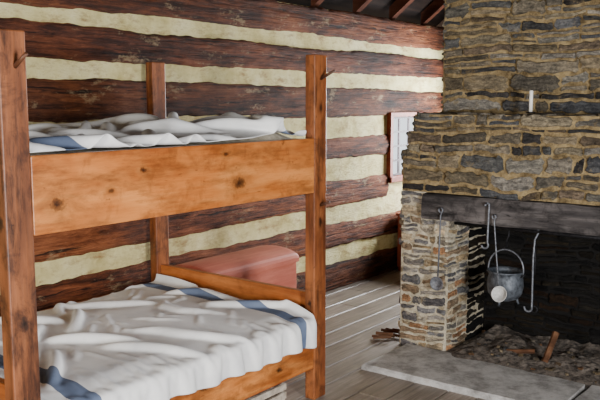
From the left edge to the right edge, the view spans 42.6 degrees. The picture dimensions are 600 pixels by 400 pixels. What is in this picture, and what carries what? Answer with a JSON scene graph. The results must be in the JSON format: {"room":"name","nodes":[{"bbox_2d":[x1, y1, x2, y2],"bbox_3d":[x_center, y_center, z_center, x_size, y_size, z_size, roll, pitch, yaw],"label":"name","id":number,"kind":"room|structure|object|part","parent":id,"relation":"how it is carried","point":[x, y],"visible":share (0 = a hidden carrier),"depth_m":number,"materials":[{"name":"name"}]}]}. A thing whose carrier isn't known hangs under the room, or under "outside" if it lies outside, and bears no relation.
{"room":"log cabin interior","nodes":[
{"label":"log cabin interior","id":0,"kind":"room"},
{"bbox_2d":[0,2,390,286],"bbox_3d":[-1.738,-0.061,4.162,0.070,2.470,8.420,6,9,37],"label":"chinking","id":1,"kind":"structure","parent":0,"point":[54,271],"depth_m":5.64,"materials":[{"name":"beige concrete"}]},
{"bbox_2d":[0,0,443,316],"bbox_3d":[-1.308,-0.136,4.632,0.049,2.494,9.700,6,9,37],"label":"logs","id":2,"kind":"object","parent":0,"point":[49,100],"visible":0.56,"depth_m":5.57},
{"bbox_2d":[386,113,393,181],"bbox_3d":[0.839,-0.507,7.430,0.115,0.670,0.050,6,9,37],"label":"window frame","id":3,"kind":"structure","parent":2,"relation":"attached to","point":[390,117],"depth_m":7.38,"materials":[{"name":"wood"}]},
{"bbox_2d":[394,130,412,132],"bbox_3d":[1.032,-0.681,7.658,0.014,0.020,0.580,6,9,37],"label":"muntin","id":4,"kind":"object","parent":3,"relation":"attached to","point":[403,131],"visible":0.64,"depth_m":7.63,"materials":[{"name":"white wood"}]},
{"bbox_2d":[388,181,401,247],"bbox_3d":[1.014,0.229,7.788,0.070,0.980,0.580,6,9,37],"label":"chinking","id":5,"kind":"object","parent":2,"relation":"attached to","point":[395,188],"visible":0.14,"depth_m":7.61,"materials":[{"name":"beige concrete"}]},
{"bbox_2d":[388,175,401,182],"bbox_3d":[1.037,-0.230,7.711,0.130,0.050,0.680,6,9,37],"label":"sill","id":6,"kind":"structure","parent":5,"relation":"attached to","point":[397,178],"depth_m":7.48,"materials":[{"name":"wood"}]},
{"bbox_2d":[397,117,400,174],"bbox_3d":[0.975,-0.534,7.603,0.016,0.580,0.024,6,9,37],"label":"muntin","id":7,"kind":"object","parent":6,"relation":"attached to","point":[399,119],"visible":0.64,"depth_m":7.60,"materials":[{"name":"white wood"}]},
{"bbox_2d":[407,116,409,143],"bbox_3d":[1.089,-0.552,7.749,0.016,0.580,0.024,6,9,37],"label":"muntin","id":8,"kind":"object","parent":6,"relation":"attached to","point":[408,119],"visible":0.36,"depth_m":7.71,"materials":[{"name":"white wood"}]},
{"bbox_2d":[394,112,416,116],"bbox_3d":[1.031,-0.851,7.637,0.115,0.040,0.580,6,9,37],"label":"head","id":9,"kind":"object","parent":2,"relation":"attached to","point":[396,114],"visible":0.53,"depth_m":7.52},
{"bbox_2d":[394,116,412,118],"bbox_3d":[1.032,-0.819,7.641,0.014,0.020,0.580,6,9,37],"label":"muntin","id":10,"kind":"object","parent":9,"relation":"attached to","point":[403,117],"visible":0.64,"depth_m":7.63,"materials":[{"name":"white wood"}]},
{"bbox_2d":[390,22,420,91],"bbox_3d":[1.014,-1.284,7.596,0.070,0.910,0.580,6,9,37],"label":"chinking","id":11,"kind":"object","parent":2,"relation":"attached to","point":[401,83],"visible":0.29,"depth_m":7.58,"materials":[{"name":"beige concrete"}]},
{"bbox_2d":[413,48,443,127],"bbox_3d":[1.405,-0.574,8.197,0.070,2.470,0.700,6,9,37],"label":"chinking","id":12,"kind":"object","parent":2,"relation":"attached to","point":[427,84],"visible":0.07,"depth_m":7.98,"materials":[{"name":"beige concrete"}]},
{"bbox_2d":[276,0,444,25],"bbox_3d":[-0.287,-2.426,3.546,3.210,2.509,9.900,6,9,37],"label":"boards","id":13,"kind":"object","parent":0,"point":[378,8],"visible":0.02,"depth_m":7.31,"materials":[{"name":"brown wood"}]},
{"bbox_2d":[311,0,323,6],"bbox_3d":[1.283,-2.668,5.356,2.960,2.402,0.070,6,9,37],"label":"rafter","id":14,"kind":"object","parent":13,"relation":"attached to","point":[315,3],"visible":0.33,"depth_m":6.36,"materials":[{"name":"brown wood"}]},
{"bbox_2d":[353,0,371,12],"bbox_3d":[1.662,-2.730,5.843,2.960,2.402,0.070,6,9,37],"label":"rafter","id":15,"kind":"object","parent":13,"relation":"attached to","point":[358,5],"visible":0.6,"depth_m":6.83,"materials":[{"name":"brown wood"}]},
{"bbox_2d":[389,0,413,19],"bbox_3d":[2.041,-2.792,6.329,2.960,2.402,0.070,6,9,37],"label":"rafter","id":16,"kind":"object","parent":13,"relation":"attached to","point":[398,6],"visible":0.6,"depth_m":7.29,"materials":[{"name":"brown wood"}]},
{"bbox_2d":[421,0,444,24],"bbox_3d":[2.420,-2.854,6.816,2.960,2.402,0.070,6,9,37],"label":"rafter","id":17,"kind":"object","parent":13,"relation":"attached to","point":[436,6],"visible":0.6,"depth_m":7.75,"materials":[{"name":"brown wood"}]},
{"bbox_2d":[271,269,484,399],"bbox_3d":[0.983,1.305,3.031,6.020,0.055,9.700,6,9,37],"label":"floor","id":18,"kind":"structure","parent":0,"point":[355,311],"depth_m":5.22,"materials":[{"name":"brown wood"}]},
{"bbox_2d":[0,29,335,399],"bbox_3d":[-0.961,0.216,3.845,1.428,1.900,2.013,6,9,37],"label":"bunk bed","id":19,"kind":"object","parent":18,"relation":"on","point":[42,194],"visible":0.73,"depth_m":3.28,"materials":[{"name":"brown wood"}]},
{"bbox_3d":[-1.026,0.349,2.806,0.065,1.900,0.110,6,9,37],"label":"post","id":20,"kind":"part","parent":19,"relation":"part of","materials":[{"name":"brown wood"}]},
{"bbox_3d":[-1.482,0.776,4.375,0.038,0.287,1.710,6,9,37],"label":"rail","id":21,"kind":"part","parent":19,"relation":"part of","materials":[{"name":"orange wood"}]},
{"bbox_3d":[-0.918,0.069,5.005,0.065,1.900,0.110,6,9,37],"label":"post","id":22,"kind":"part","parent":19,"relation":"part of","materials":[{"name":"brown wood"}]},
{"bbox_2d":[30,132,291,154],"bbox_3d":[-0.972,-0.267,3.845,1.245,0.276,1.700,6,9,37],"label":"mattress","id":23,"kind":"object","parent":19,"relation":"on","point":[275,136],"visible":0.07,"depth_m":3.59,"materials":[{"name":"white fabric"}]},
{"bbox_2d":[29,112,305,152],"bbox_3d":[-0.964,-0.367,3.825,1.227,0.138,1.710,6,9,37],"label":"striped blanket","id":24,"kind":"object","parent":23,"relation":"on","point":[134,129],"visible":0.84,"depth_m":3.77,"materials":[{"name":"fabric"}]},
{"bbox_3d":[-0.462,-0.100,3.468,0.040,0.293,1.710,6,9,37],"label":"rail","id":25,"kind":"part","parent":19,"relation":"part of","materials":[{"name":"orange wood"}]},
{"bbox_3d":[-0.462,0.875,3.592,0.040,0.287,1.710,6,9,37],"label":"rail","id":26,"kind":"part","parent":19,"relation":"part of","materials":[{"name":"orange wood"}]},
{"bbox_3d":[0.087,0.167,4.235,0.065,1.900,0.110,6,9,37],"label":"post","id":27,"kind":"part","parent":19,"relation":"part of","materials":[{"name":"brown wood"}]},
{"bbox_2d":[174,245,298,287],"bbox_3d":[-0.448,0.674,5.436,0.400,0.590,0.930,6,9,37],"label":"trunk","id":28,"kind":"object","parent":18,"relation":"on","point":[272,264],"visible":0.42,"depth_m":5.37,"materials":[{"name":"painted wood"}]},
{"bbox_2d":[244,381,285,399],"bbox_3d":[-0.352,1.046,4.281,0.420,0.145,0.360,6,9,37],"label":"crate","id":29,"kind":"object","parent":18,"relation":"on","point":[276,393],"visible":0.18,"depth_m":4.23,"materials":[{"name":"white wood"}]},
{"bbox_2d":[372,328,399,338],"bbox_3d":[0.619,0.942,5.424,0.187,0.054,0.211,6,9,37],"label":"pile","id":30,"kind":"object","parent":18,"relation":"on","point":[387,332],"visible":0.87,"depth_m":5.41,"materials":[{"name":"brown wood"}]},
{"bbox_2d":[396,212,401,270],"bbox_3d":[1.337,0.407,7.598,0.580,0.575,0.560,6,9,37],"label":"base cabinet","id":31,"kind":"object","parent":18,"relation":"on","point":[397,214],"visible":0.16,"depth_m":7.56,"materials":[{"name":"brown wood"}]},
{"bbox_2d":[361,332,599,399],"bbox_3d":[1.639,1.074,4.522,2.327,0.047,1.171,6,9,37],"label":"hearth","id":32,"kind":"object","parent":18,"relation":"on","point":[440,369],"visible":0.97,"depth_m":4.57,"materials":[{"name":"grey stone"}]},
{"bbox_2d":[450,324,599,388],"bbox_3d":[1.779,0.926,4.701,1.685,0.224,0.670,6,9,37],"label":"fireplace ashes","id":33,"kind":"object","parent":32,"relation":"on","point":[566,359],"visible":1,"depth_m":4.87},
{"bbox_2d":[398,0,599,351],"bbox_3d":[2.042,-1.375,4.723,2.542,4.863,1.351,6,9,37],"label":"stone fireplace","id":34,"kind":"object","parent":18,"relation":"on","point":[539,170],"visible":0.91,"depth_m":4.94,"materials":[{"name":"stone"}]},
{"bbox_2d":[430,207,442,290],"bbox_3d":[0.882,0.316,4.954,0.079,0.546,0.060,1,7,4],"label":"skimmer","id":35,"kind":"object","parent":34,"relation":"attached to","point":[436,283],"visible":1,"depth_m":4.97,"materials":[{"name":"metal"}]},
{"bbox_3d":[0.899,0.271,4.946,0.038,0.454,0.011,6,9,37],"label":"handle","id":36,"kind":"part","parent":35,"relation":"part of","materials":[{"name":"metal"}]},
{"bbox_2d":[480,202,489,248],"bbox_3d":[1.143,0.159,4.750,0.050,0.293,0.048,1,7,7],"label":"hook","id":37,"kind":"object","parent":34,"relation":"attached to","point":[486,203],"visible":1,"depth_m":4.73,"materials":[{"name":"metal"}]},
{"bbox_2d":[491,214,506,301],"bbox_3d":[1.219,0.355,4.702,0.055,0.536,0.117,-6,9,-37],"label":"ladle","id":38,"kind":"object","parent":34,"relation":"hanging from","point":[498,294],"visible":1,"depth_m":4.72,"materials":[{"name":"metal"}]},
{"bbox_3d":[1.197,0.307,4.713,0.065,0.442,0.009,6,9,37],"label":"handle","id":39,"kind":"part","parent":38,"relation":"part of","materials":[{"name":"metal"}]},
{"bbox_2d":[486,249,524,305],"bbox_3d":[1.297,0.482,4.861,0.232,0.354,0.232,-1,7,-7],"label":"cooking pot","id":40,"kind":"object","parent":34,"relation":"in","point":[510,278],"visible":0.87,"depth_m":4.79,"materials":[{"name":"metal"}]},
{"bbox_3d":[1.296,0.389,4.849,0.242,0.165,0.010,6,9,37],"label":"bail handle","id":41,"kind":"part","parent":40,"relation":"part of","materials":[{"name":"metal"}]},
{"bbox_2d":[454,222,599,239],"bbox_3d":[1.703,0.217,4.511,1.745,0.022,0.022,6,9,37],"label":"crane","id":42,"kind":"object","parent":34,"relation":"attached to","point":[455,223],"visible":0.76,"depth_m":4.71,"materials":[{"name":"metal"}]},
{"bbox_2d":[504,230,509,251],"bbox_3d":[1.297,0.241,4.830,0.046,0.171,0.010,6,9,37],"label":"hook","id":43,"kind":"object","parent":42,"relation":"hanging from","point":[508,230],"visible":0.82,"depth_m":4.83,"materials":[{"name":"metal"}]},
{"bbox_2d":[523,233,538,312],"bbox_3d":[1.431,0.432,4.730,0.092,0.528,0.042,6,9,37],"label":"hook","id":44,"kind":"object","parent":42,"relation":"hanging from","point":[537,234],"visible":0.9,"depth_m":4.71,"materials":[{"name":"metal"}]},
{"bbox_2d":[526,89,534,112],"bbox_3d":[1.400,-0.599,4.668,0.060,0.143,0.060,6,9,37],"label":"candle","id":45,"kind":"object","parent":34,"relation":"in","point":[531,90],"visible":1,"depth_m":4.66,"materials":[{"name":"wax"}]},
{"bbox_3d":[-0.972,0.755,3.975,1.245,0.215,1.700,6,9,37],"label":"mattress","id":46,"kind":"object","parent":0,"visible":0},
{"bbox_2d":[0,274,316,399],"bbox_3d":[-0.925,0.722,3.922,1.330,0.239,1.696,6,9,37],"label":"striped blanket","id":47,"kind":"object","parent":46,"relation":"on","point":[166,337],"visible":0.91,"depth_m":3.78,"materials":[{"name":"fabric"}]}
]}

